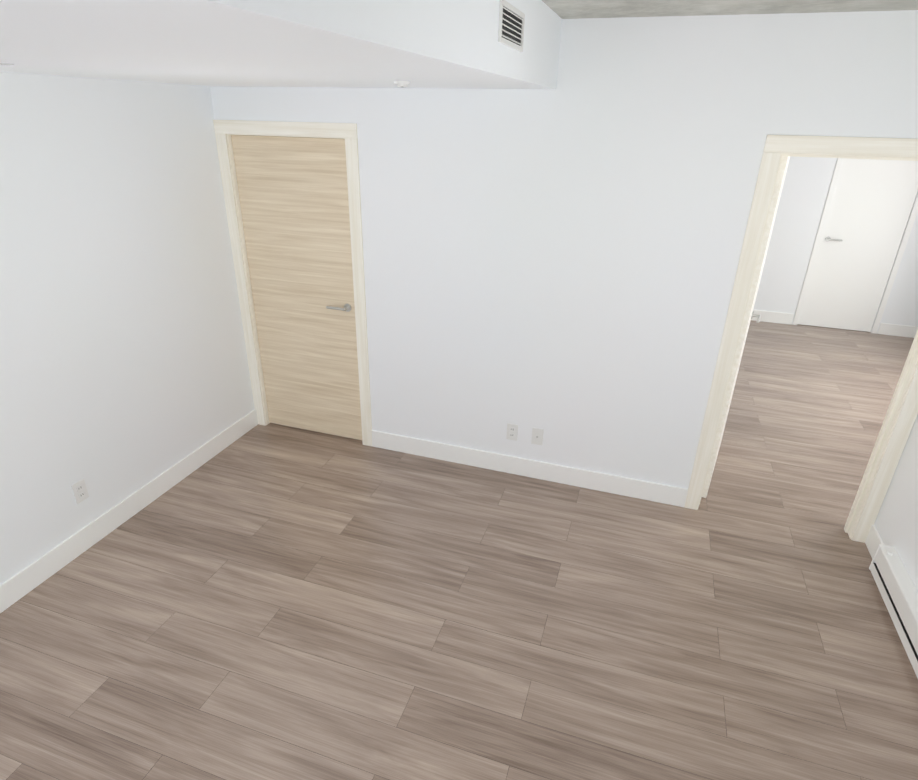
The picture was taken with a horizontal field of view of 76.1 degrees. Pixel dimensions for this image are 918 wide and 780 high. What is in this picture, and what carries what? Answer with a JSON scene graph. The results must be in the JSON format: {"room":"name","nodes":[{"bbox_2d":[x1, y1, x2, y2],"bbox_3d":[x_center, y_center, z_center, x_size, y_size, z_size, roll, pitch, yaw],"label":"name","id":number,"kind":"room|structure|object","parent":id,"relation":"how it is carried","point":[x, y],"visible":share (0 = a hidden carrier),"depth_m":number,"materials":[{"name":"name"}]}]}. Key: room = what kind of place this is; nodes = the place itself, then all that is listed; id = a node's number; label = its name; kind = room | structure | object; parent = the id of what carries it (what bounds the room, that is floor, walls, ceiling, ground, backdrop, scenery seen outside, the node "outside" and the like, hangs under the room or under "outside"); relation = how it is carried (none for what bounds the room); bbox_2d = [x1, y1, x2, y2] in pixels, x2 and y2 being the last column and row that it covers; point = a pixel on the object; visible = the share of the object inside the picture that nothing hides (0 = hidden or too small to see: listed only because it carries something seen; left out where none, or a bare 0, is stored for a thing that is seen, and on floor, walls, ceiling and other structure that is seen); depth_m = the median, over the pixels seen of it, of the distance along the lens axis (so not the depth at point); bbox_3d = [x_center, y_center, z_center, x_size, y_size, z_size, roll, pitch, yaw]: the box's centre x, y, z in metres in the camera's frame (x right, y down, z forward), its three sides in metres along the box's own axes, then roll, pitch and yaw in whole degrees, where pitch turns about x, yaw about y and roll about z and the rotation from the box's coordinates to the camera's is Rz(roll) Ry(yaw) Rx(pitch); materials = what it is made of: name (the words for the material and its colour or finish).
{"room":"empty bedroom","nodes":[
{"label":"empty bedroom","id":0,"kind":"room"},
{"bbox_2d":[0,72,254,584],"bbox_3d":[-2.335,0.052,1.822,0.120,2.578,4.900,9,26,16],"label":"wall","id":1,"kind":"structure","parent":0,"point":[124,370],"depth_m":3.03,"materials":[{"name":"white paint"}]},
{"bbox_2d":[71,479,88,503],"bbox_3d":[-1.979,0.530,3.066,0.008,0.116,0.072,9,26,16],"label":"electrical outlet","id":2,"kind":"object","parent":1,"relation":"attached to","point":[80,491],"visible":1,"depth_m":3.06,"materials":[{"name":"white plastic"}]},
{"bbox_2d":[0,409,257,612],"bbox_3d":[-2.296,1.170,2.324,0.013,0.130,4.900,9,26,16],"label":"baseboard","id":3,"kind":"structure","parent":1,"relation":"attached to","point":[30,577],"depth_m":3.29,"materials":[{"name":"white paint"}]},
{"bbox_2d":[0,0,561,88],"bbox_3d":[-1.270,-0.814,1.033,2.078,0.299,4.900,9,26,16],"label":"ceiling soffit","id":4,"kind":"structure","parent":0,"point":[448,44],"depth_m":1.41,"materials":[{"name":"white paint"}]},
{"bbox_2d":[394,81,409,86],"bbox_3d":[-0.237,-1.277,2.449,0.064,0.024,0.064,9,26,16],"label":"ceiling detector","id":5,"kind":"object","parent":4,"relation":"attached to","point":[401,83],"visible":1,"depth_m":2.43,"materials":[{"name":"white plastic"}]},
{"bbox_2d":[498,0,524,51],"bbox_3d":[0.184,-1.240,2.005,0.013,0.120,0.330,9,26,16],"label":"air vent","id":6,"kind":"object","parent":4,"relation":"attached to","point":[511,26],"visible":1,"depth_m":1.98,"materials":[{"name":"white plastic"}]},
{"bbox_2d":[0,320,917,779],"bbox_3d":[1.018,0.865,3.420,5.840,0.120,9.360,9,26,16],"label":"floor","id":7,"kind":"structure","parent":0,"point":[272,602],"depth_m":2.75,"materials":[{"name":"laminate"}]},
{"bbox_2d":[210,10,917,488],"bbox_3d":[1.170,-0.515,3.191,5.840,2.578,0.120,9,26,16],"label":"wall","id":8,"kind":"structure","parent":0,"point":[558,266],"depth_m":3.20,"materials":[{"name":"white paint"}]},
{"bbox_2d":[213,120,371,445],"bbox_3d":[-1.036,-0.645,3.930,0.965,2.100,0.134,9,26,16],"label":"door frame","id":9,"kind":"structure","parent":8,"relation":"attached to","point":[346,131],"depth_m":3.72,"materials":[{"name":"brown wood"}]},
{"bbox_2d":[231,135,361,439],"bbox_3d":[-1.039,-0.609,3.942,0.800,2.008,0.148,9,26,16],"label":"door leaf","id":10,"kind":"structure","parent":8,"relation":"in","point":[293,197],"depth_m":3.85,"materials":[{"name":"brown wood"}]},
{"bbox_2d":[506,423,517,440],"bbox_3d":[0.343,0.272,3.782,0.072,0.116,0.008,9,26,16],"label":"electrical outlet","id":11,"kind":"object","parent":8,"relation":"attached to","point":[512,431],"visible":1,"depth_m":3.78,"materials":[{"name":"white plastic"}]},
{"bbox_2d":[372,430,687,506],"bbox_3d":[0.385,0.502,3.870,2.110,0.130,0.013,9,26,16],"label":"baseboard","id":12,"kind":"structure","parent":8,"relation":"attached to","point":[636,488],"depth_m":3.83,"materials":[{"name":"white paint"}]},
{"bbox_2d":[531,428,543,444],"bbox_3d":[0.499,0.297,3.734,0.072,0.116,0.012,9,26,16],"label":"electrical outlet","id":13,"kind":"object","parent":8,"relation":"attached to","point":[537,436],"visible":1,"depth_m":3.73,"materials":[{"name":"white plastic"}]},
{"bbox_2d":[702,156,789,497],"bbox_3d":[1.743,-0.381,3.583,0.148,2.008,0.825,14,28,25],"label":"door leaf","id":14,"kind":"structure","parent":8,"relation":"in","point":[749,315],"depth_m":3.25,"materials":[{"name":"beige wood"}]},
{"bbox_2d":[684,135,917,542],"bbox_3d":[1.891,-0.184,3.080,0.980,2.100,0.148,9,26,16],"label":"door frame","id":15,"kind":"structure","parent":8,"relation":"attached to","point":[775,146],"depth_m":3.02,"materials":[{"name":"beige wood"}]},
{"bbox_2d":[542,0,917,18],"bbox_3d":[1.071,-1.613,2.256,5.840,0.200,9.360,9,26,16],"label":"ceiling","id":16,"kind":"structure","parent":0,"point":[571,9],"depth_m":2.41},
{"bbox_2d":[753,156,917,333],"bbox_3d":[3.070,-2.103,6.661,4.640,2.578,0.120,9,26,16],"label":"wall","id":17,"kind":"structure","parent":0,"point":[804,192],"depth_m":6.47,"materials":[{"name":"white paint"}]},
{"bbox_2d":[751,310,917,337],"bbox_3d":[3.025,-0.968,7.123,4.400,0.130,0.013,9,26,16],"label":"baseboard","id":18,"kind":"structure","parent":17,"relation":"attached to","point":[884,328],"depth_m":6.62,"materials":[{"name":"white paint"}]},
{"bbox_2d":[792,158,917,333],"bbox_3d":[4.344,-1.640,6.332,0.860,2.070,0.012,9,26,16],"label":"trim","id":19,"kind":"structure","parent":17,"relation":"attached to","point":[818,240],"depth_m":6.39,"materials":[{"name":"white paint"}]},
{"bbox_2d":[798,158,917,331],"bbox_3d":[4.346,-1.625,6.348,0.752,2.012,0.094,9,26,16],"label":"closet door leaf","id":20,"kind":"structure","parent":17,"relation":"in","point":[871,206],"depth_m":6.37,"materials":[{"name":"white paint"}]},
{"bbox_2d":[874,415,917,591],"bbox_3d":[1.630,0.682,0.662,0.120,2.578,4.900,9,26,16],"label":"wall","id":21,"kind":"structure","parent":0,"point":[896,523],"depth_m":2.98,"materials":[{"name":"white paint"}]},
{"bbox_2d":[865,525,883,558],"bbox_3d":[1.543,1.779,1.200,0.013,0.130,4.900,9,26,16],"label":"baseboard","id":22,"kind":"structure","parent":21,"relation":"attached to","point":[873,540],"depth_m":3.23,"materials":[{"name":"white paint"}]},
{"bbox_2d":[869,544,917,677],"bbox_3d":[1.986,1.145,2.481,0.071,0.207,1.330,9,26,16],"label":"heater","id":23,"kind":"object","parent":21,"relation":"attached to","point":[895,584],"visible":1,"depth_m":2.77,"materials":[{"name":"white metal"}]}
]}

